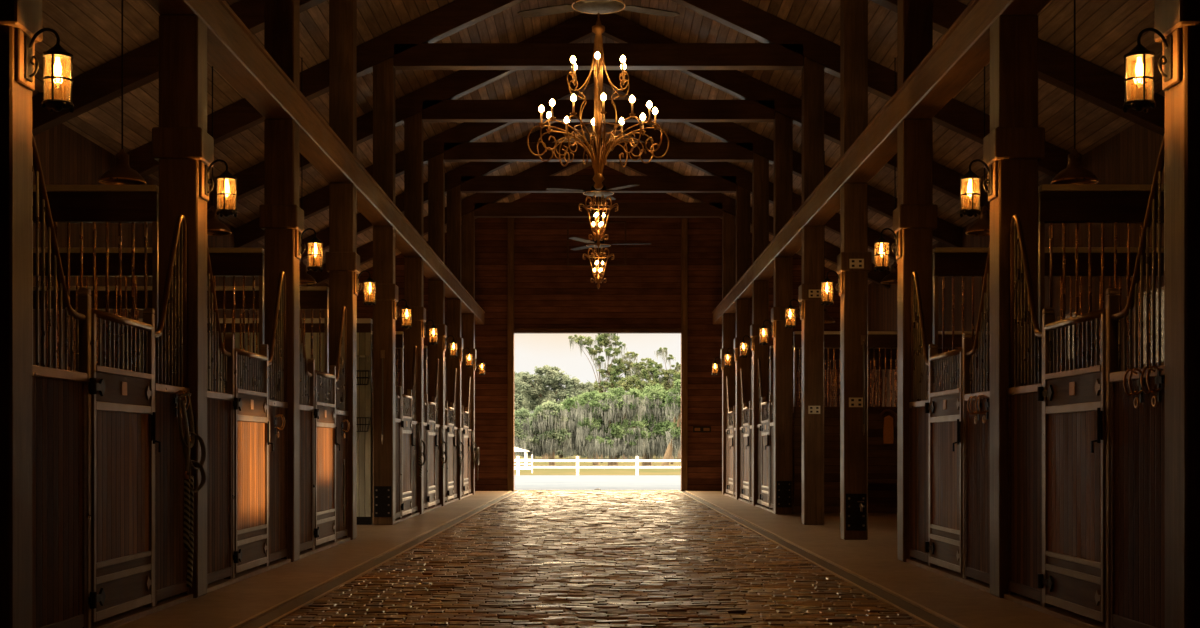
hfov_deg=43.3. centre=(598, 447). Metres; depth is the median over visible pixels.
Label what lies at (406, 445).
stall
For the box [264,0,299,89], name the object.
post
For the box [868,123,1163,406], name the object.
wall
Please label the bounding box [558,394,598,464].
live oak
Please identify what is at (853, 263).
outlet plate
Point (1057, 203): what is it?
wall
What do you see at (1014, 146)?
timber post
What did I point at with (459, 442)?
halter
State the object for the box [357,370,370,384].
wire basket
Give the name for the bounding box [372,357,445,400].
wall
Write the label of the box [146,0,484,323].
beam
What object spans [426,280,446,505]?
timber post
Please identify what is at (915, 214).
timber post
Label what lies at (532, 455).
gate
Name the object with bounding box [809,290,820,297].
outlet plate
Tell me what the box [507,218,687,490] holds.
trim
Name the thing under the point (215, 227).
pendant lamp
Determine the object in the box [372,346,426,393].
wall
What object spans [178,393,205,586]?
halter
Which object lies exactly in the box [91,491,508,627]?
floor
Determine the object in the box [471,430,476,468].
halter
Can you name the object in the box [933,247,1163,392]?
wall
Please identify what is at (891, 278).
pendant lamp
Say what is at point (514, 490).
trim
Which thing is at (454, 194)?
post
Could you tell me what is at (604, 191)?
ceiling fan
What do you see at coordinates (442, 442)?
halter
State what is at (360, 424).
wire basket
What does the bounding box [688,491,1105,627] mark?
floor
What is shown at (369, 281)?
wall lantern
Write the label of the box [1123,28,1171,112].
wall lantern
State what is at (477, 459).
coiled hose
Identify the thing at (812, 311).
timber post
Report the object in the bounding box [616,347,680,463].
spreading tree
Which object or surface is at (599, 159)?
chandelier
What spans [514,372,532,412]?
tree
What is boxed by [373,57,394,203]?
post
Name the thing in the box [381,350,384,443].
tie
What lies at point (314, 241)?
wall lantern
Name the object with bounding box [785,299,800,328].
wall lantern
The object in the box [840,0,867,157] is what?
post
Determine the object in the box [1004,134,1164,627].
stall
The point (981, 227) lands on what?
pendant lamp
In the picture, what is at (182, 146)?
timber post
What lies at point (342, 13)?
post
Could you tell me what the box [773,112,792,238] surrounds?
post
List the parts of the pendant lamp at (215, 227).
cord, lamp shade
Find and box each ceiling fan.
[517,0,679,17]
[546,183,639,247]
[567,221,625,265]
[569,237,651,288]
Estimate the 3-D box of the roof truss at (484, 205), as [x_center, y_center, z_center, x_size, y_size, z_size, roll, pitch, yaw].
[0.000,-5.811,37.330,14.380,3.732,0.260,0,0,0]
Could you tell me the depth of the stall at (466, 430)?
35.80 m
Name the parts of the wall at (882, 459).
rail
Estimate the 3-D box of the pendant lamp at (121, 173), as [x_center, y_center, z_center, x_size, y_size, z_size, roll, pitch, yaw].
[-4.320,-4.048,13.700,0.422,3.285,0.422,0,0,0]
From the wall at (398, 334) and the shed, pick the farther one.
the shed
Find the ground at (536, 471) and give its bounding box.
[514,454,680,474]
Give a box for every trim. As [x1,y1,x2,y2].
[239,491,515,627]
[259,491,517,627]
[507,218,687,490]
[514,328,680,332]
[514,490,680,490]
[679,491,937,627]
[681,491,957,627]
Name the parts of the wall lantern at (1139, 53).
bulb, scroll arm, plate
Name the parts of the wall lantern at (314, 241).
plate, scroll arm, bulb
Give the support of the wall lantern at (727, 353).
attached to the timber post at (742, 304)
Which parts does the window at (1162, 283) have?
pane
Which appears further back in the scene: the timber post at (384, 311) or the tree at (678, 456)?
the tree at (678, 456)
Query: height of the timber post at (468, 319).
4.470 m
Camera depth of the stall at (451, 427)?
32.15 m
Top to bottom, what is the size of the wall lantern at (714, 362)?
0.444 m
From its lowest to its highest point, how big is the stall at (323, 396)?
2.919 m
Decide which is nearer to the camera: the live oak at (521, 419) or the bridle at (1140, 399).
the bridle at (1140, 399)
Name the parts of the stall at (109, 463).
panel, curved rail, sill rail, panel frame, door post, door, door rail, door rail, door rail, door rail, name plate, grille sill, corner plate, corner plate, door post, curved rail, panel, panel frame, sill rail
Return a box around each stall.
[32,134,192,627]
[207,243,290,592]
[300,306,349,558]
[395,346,419,522]
[423,358,441,512]
[445,368,458,504]
[461,376,472,498]
[724,376,735,498]
[738,368,751,504]
[755,358,773,512]
[906,243,989,592]
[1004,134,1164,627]
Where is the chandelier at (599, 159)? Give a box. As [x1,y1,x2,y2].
[527,13,668,188]
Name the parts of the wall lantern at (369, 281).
plate, scroll arm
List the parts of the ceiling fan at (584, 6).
blade, dish, blade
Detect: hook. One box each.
[174,390,189,417]
[274,414,284,437]
[341,419,349,437]
[967,396,980,423]
[975,395,988,422]
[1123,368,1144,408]
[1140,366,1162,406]
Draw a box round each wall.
[33,123,328,370]
[33,185,158,382]
[33,248,263,392]
[33,286,328,391]
[123,318,372,524]
[357,165,839,490]
[372,331,403,512]
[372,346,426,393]
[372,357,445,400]
[751,357,894,406]
[770,346,958,504]
[793,331,989,512]
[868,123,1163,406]
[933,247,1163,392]
[1038,184,1163,382]
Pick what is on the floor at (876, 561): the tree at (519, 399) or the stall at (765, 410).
the stall at (765, 410)
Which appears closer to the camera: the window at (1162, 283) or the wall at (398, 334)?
the window at (1162, 283)
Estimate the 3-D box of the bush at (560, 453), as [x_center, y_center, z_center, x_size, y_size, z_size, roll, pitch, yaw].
[-5.054,-1.736,223.185,7.334,6.704,7.964,0,0,0]
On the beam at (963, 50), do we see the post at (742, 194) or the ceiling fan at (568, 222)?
the post at (742, 194)
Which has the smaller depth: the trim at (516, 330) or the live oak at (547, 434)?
the trim at (516, 330)
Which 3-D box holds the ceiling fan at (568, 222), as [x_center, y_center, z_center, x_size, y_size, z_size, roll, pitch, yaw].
[-0.050,-5.500,40.575,1.600,1.200,0.050,0,0,0]
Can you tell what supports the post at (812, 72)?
on the beam at (963, 50)
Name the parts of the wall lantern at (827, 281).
scroll arm, plate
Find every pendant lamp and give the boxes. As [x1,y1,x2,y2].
[98,0,145,184]
[207,66,231,235]
[300,58,316,283]
[824,151,834,322]
[880,58,896,283]
[965,66,989,235]
[1051,0,1098,183]
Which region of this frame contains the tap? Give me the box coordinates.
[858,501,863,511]
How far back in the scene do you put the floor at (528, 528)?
13.32 m
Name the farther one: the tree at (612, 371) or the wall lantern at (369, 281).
the tree at (612, 371)
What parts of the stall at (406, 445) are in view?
panel, curved rail, panel frame, door post, door, door rail, door rail, door rail, door post, curved rail, panel, panel frame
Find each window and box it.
[1056,307,1079,365]
[1133,282,1163,368]
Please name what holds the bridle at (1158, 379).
attached to the stall at (1086, 466)
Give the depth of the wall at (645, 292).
40.60 m
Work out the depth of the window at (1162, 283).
19.83 m
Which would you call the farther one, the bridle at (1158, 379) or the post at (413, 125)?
the post at (413, 125)
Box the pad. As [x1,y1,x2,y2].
[880,409,896,443]
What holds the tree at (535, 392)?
on the ground at (536, 471)
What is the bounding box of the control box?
[693,426,710,431]
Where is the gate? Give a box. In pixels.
[514,455,532,472]
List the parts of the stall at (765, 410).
panel, panel frame, curved rail, door, door rail, door rail, door post, panel frame, panel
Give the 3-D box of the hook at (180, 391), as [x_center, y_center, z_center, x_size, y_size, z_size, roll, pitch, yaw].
[-3.085,-0.312,11.180,0.091,0.231,0.103,0,0,0]
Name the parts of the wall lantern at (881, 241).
bulb, scroll arm, plate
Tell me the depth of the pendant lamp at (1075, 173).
13.66 m
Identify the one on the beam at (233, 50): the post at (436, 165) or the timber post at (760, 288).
the post at (436, 165)
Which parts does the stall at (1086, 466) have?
sill rail, panel frame, panel, curved rail, door post, name plate, grille sill, door rail, door rail, door rail, door rail, door, corner plate, corner plate, door post, panel frame, sill rail, curved rail, panel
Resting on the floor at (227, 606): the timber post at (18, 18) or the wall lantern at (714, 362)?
the timber post at (18, 18)
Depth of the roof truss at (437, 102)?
26.22 m
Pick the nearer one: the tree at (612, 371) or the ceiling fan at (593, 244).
the ceiling fan at (593, 244)
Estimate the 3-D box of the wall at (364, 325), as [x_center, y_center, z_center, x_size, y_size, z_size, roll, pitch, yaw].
[-5.295,-0.395,22.695,3.770,3.090,0.190,0,0,0]
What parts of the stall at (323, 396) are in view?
panel, curved rail, sill rail, panel frame, door post, door, door rail, door rail, door rail, door rail, grille sill, door post, panel, curved rail, sill rail, panel frame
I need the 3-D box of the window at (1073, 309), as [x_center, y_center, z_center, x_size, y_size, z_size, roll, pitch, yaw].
[7.223,-1.700,23.100,0.106,0.820,1.120,0,0,0]
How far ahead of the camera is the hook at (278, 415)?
14.59 m
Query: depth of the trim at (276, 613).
13.45 m
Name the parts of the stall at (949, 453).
sill rail, panel frame, panel, curved rail, door post, name plate, grille sill, door, door rail, door rail, door rail, door rail, door post, sill rail, panel frame, curved rail, panel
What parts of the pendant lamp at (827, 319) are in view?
cord, lamp shade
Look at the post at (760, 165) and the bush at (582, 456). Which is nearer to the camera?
the post at (760, 165)
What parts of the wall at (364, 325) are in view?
board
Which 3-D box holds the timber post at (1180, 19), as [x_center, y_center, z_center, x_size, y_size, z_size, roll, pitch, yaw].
[3.220,-1.085,8.050,0.380,4.470,0.380,0,0,0]
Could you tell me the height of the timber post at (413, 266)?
4.470 m
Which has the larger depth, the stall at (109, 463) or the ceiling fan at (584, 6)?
the ceiling fan at (584, 6)
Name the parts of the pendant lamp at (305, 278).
cord, lamp shade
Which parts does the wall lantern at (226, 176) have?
plate, scroll arm, bulb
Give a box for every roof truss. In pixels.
[32,0,1164,135]
[127,0,1069,176]
[207,13,989,209]
[235,70,961,247]
[300,122,896,260]
[307,138,889,288]
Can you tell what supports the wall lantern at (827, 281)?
attached to the timber post at (853, 294)
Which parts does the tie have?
ring plate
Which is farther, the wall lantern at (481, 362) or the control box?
the control box
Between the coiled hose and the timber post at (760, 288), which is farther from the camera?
the coiled hose
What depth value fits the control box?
40.54 m
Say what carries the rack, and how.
attached to the wall at (882, 459)
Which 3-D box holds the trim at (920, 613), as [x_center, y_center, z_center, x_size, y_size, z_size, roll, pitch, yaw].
[2.250,1.216,18.600,0.160,0.108,44.200,0,0,0]
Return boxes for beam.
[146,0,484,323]
[712,0,1050,323]
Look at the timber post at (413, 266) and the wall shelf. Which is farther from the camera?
the timber post at (413, 266)
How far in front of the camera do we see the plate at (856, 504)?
18.87 m
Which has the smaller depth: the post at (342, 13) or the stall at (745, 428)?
the post at (342, 13)
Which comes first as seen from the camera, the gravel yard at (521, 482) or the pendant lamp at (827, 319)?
the pendant lamp at (827, 319)
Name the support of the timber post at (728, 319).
on the floor at (876, 561)
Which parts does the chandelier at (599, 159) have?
candle bulb, arm, arm, arm, candle bulb, arm, arm, arm, arm, candle bulb, arm, stem, stem, arm, candle bulb, arm, arm, arm, arm, candle bulb, arm, arm, candle bulb, arm, candle bulb, candle bulb, candle bulb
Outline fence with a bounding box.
[514,456,680,474]
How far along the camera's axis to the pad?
26.18 m
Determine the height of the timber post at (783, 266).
4.470 m
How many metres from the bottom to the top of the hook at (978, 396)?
0.231 m
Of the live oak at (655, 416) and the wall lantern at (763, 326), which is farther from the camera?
the live oak at (655, 416)
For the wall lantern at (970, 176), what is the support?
attached to the timber post at (1014, 146)
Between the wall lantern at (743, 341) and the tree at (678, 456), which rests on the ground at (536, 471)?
the tree at (678, 456)
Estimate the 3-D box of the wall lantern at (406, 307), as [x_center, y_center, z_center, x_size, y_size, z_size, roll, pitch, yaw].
[-2.922,-2.017,22.690,0.242,0.444,0.164,0,0,0]
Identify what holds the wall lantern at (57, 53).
attached to the timber post at (18, 18)
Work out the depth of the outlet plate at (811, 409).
22.53 m
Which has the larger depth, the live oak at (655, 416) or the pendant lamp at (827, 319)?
the live oak at (655, 416)
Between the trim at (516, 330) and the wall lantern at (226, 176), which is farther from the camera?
the trim at (516, 330)
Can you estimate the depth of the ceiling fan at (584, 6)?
16.47 m
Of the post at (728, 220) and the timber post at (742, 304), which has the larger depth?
the post at (728, 220)
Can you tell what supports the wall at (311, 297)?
on the floor
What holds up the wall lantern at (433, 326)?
attached to the timber post at (413, 266)
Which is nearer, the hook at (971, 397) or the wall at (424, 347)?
the hook at (971, 397)
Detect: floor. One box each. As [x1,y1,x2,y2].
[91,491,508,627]
[266,491,928,627]
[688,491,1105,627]
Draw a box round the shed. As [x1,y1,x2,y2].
[514,447,527,468]
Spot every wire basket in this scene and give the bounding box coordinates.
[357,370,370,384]
[357,417,369,431]
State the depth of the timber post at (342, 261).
18.88 m
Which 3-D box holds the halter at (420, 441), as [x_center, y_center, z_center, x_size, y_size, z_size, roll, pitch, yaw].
[-3.034,0.032,25.759,0.102,0.938,0.377,0,0,11]
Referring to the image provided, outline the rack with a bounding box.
[868,414,896,444]
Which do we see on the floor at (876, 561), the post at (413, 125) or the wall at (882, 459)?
the wall at (882, 459)
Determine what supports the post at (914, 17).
on the beam at (963, 50)
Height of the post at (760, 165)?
2.189 m
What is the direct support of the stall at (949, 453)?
on the floor at (876, 561)
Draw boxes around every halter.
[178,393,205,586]
[416,422,425,476]
[439,426,446,468]
[457,428,463,474]
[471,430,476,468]
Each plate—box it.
[374,486,390,516]
[777,481,791,506]
[808,406,819,413]
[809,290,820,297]
[846,494,866,529]
[849,259,863,267]
[849,398,862,406]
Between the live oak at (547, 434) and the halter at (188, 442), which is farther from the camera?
the live oak at (547, 434)
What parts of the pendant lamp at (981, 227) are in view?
lamp shade, cord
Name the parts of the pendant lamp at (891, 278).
lamp shade, cord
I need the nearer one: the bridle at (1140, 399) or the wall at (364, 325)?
the bridle at (1140, 399)
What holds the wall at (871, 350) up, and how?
on the floor at (876, 561)
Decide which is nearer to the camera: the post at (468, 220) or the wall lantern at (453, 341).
the wall lantern at (453, 341)
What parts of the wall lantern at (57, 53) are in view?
plate, scroll arm, bulb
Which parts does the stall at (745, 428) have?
panel, curved rail, door, door rail, door rail, door post, panel frame, panel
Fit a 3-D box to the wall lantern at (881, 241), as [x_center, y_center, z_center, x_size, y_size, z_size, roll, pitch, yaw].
[2.922,-2.017,15.370,0.242,0.444,0.164,0,0,0]
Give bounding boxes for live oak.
[514,407,531,465]
[515,399,572,465]
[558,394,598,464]
[575,387,649,465]
[635,384,680,465]
[660,378,680,465]
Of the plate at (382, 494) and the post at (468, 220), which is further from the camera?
the post at (468, 220)
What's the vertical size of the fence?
0.950 m
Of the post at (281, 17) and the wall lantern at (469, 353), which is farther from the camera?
the wall lantern at (469, 353)
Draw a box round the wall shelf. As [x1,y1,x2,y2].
[357,355,369,361]
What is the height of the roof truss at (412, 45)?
3.732 m
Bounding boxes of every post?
[0,0,41,627]
[152,15,213,597]
[260,119,303,561]
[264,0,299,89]
[325,183,359,539]
[329,0,356,157]
[371,226,397,524]
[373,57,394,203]
[402,257,425,513]
[404,112,423,238]
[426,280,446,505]
[428,153,444,263]
[446,298,462,499]
[447,185,460,282]
[462,211,474,299]
[462,313,476,494]
[720,313,734,494]
[722,211,734,299]
[734,298,750,499]
[736,185,749,282]
[750,280,770,505]
[752,153,768,263]
[771,257,794,513]
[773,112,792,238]
[799,226,825,524]
[802,57,823,203]
[837,183,871,539]
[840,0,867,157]
[893,119,936,561]
[897,0,932,89]
[983,15,1044,597]
[1155,0,1199,627]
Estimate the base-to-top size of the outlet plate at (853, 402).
0.120 m
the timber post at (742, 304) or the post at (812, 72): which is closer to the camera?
the post at (812, 72)
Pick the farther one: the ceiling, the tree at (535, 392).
the tree at (535, 392)
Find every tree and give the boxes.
[514,365,596,459]
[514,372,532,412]
[568,333,654,462]
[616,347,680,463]
[670,391,680,459]
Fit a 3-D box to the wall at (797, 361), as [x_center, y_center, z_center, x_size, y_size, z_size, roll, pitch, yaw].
[5.295,-0.450,33.660,3.770,3.160,0.160,0,0,0]
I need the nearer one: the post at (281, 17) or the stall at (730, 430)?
the post at (281, 17)
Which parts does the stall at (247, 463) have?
panel, curved rail, panel frame, sill rail, door post, door, door rail, door rail, door rail, door rail, name plate, grille sill, door post, curved rail, panel, sill rail, panel frame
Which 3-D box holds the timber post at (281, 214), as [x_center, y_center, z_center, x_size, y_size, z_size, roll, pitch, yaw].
[-3.220,-1.085,15.370,0.380,4.470,0.380,0,0,0]
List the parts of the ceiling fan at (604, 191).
blade, chandelier, dish, stem, blade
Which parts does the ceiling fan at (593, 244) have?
blade, blade, chandelier, dish, blade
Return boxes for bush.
[555,449,579,457]
[574,450,599,458]
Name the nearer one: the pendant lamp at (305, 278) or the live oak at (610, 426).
the pendant lamp at (305, 278)
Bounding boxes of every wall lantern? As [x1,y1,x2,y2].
[25,28,73,112]
[205,159,236,216]
[299,228,322,271]
[357,270,375,305]
[396,299,411,328]
[424,320,437,344]
[445,335,456,357]
[462,348,472,367]
[475,357,484,374]
[712,357,721,374]
[724,348,734,367]
[740,335,751,357]
[759,320,772,344]
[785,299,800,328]
[821,270,839,305]
[874,228,897,271]
[960,159,991,216]
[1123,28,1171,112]
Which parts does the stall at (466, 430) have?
panel, panel frame, door, curved rail, panel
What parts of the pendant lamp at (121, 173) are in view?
cord, lamp shade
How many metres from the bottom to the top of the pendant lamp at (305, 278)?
3.285 m
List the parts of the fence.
post, post, rail, rail, post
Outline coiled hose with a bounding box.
[474,447,478,479]
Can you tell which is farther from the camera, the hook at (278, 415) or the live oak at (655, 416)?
the live oak at (655, 416)
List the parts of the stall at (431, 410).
panel, panel frame, door post, door rail, door rail, door, curved rail, panel, panel frame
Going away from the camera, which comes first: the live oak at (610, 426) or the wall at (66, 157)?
the wall at (66, 157)
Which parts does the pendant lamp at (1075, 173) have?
lamp shade, cord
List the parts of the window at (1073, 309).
pane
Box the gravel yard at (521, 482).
[514,475,680,489]
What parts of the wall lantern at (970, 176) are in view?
bulb, scroll arm, plate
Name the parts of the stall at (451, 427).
panel, panel frame, door post, door rail, door rail, door, curved rail, panel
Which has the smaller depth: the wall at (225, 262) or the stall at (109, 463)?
the stall at (109, 463)
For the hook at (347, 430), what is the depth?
18.40 m
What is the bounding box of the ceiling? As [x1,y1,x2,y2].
[32,0,1164,284]
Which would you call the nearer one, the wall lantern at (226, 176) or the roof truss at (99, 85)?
the wall lantern at (226, 176)
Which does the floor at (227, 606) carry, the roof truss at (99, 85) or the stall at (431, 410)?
the stall at (431, 410)
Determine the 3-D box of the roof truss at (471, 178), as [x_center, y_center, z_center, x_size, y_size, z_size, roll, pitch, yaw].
[0.000,-5.811,33.670,14.380,3.732,0.260,0,0,0]
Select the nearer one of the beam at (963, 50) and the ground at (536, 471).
the beam at (963, 50)
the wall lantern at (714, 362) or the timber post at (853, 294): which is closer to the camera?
the timber post at (853, 294)
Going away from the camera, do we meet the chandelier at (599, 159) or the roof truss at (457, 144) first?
the chandelier at (599, 159)
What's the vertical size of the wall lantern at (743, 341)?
0.444 m
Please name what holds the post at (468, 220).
on the beam at (233, 50)
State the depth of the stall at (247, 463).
13.43 m
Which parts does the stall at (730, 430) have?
panel, curved rail, door, panel frame, panel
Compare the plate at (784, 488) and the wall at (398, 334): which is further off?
the wall at (398, 334)
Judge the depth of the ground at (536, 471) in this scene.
96.24 m

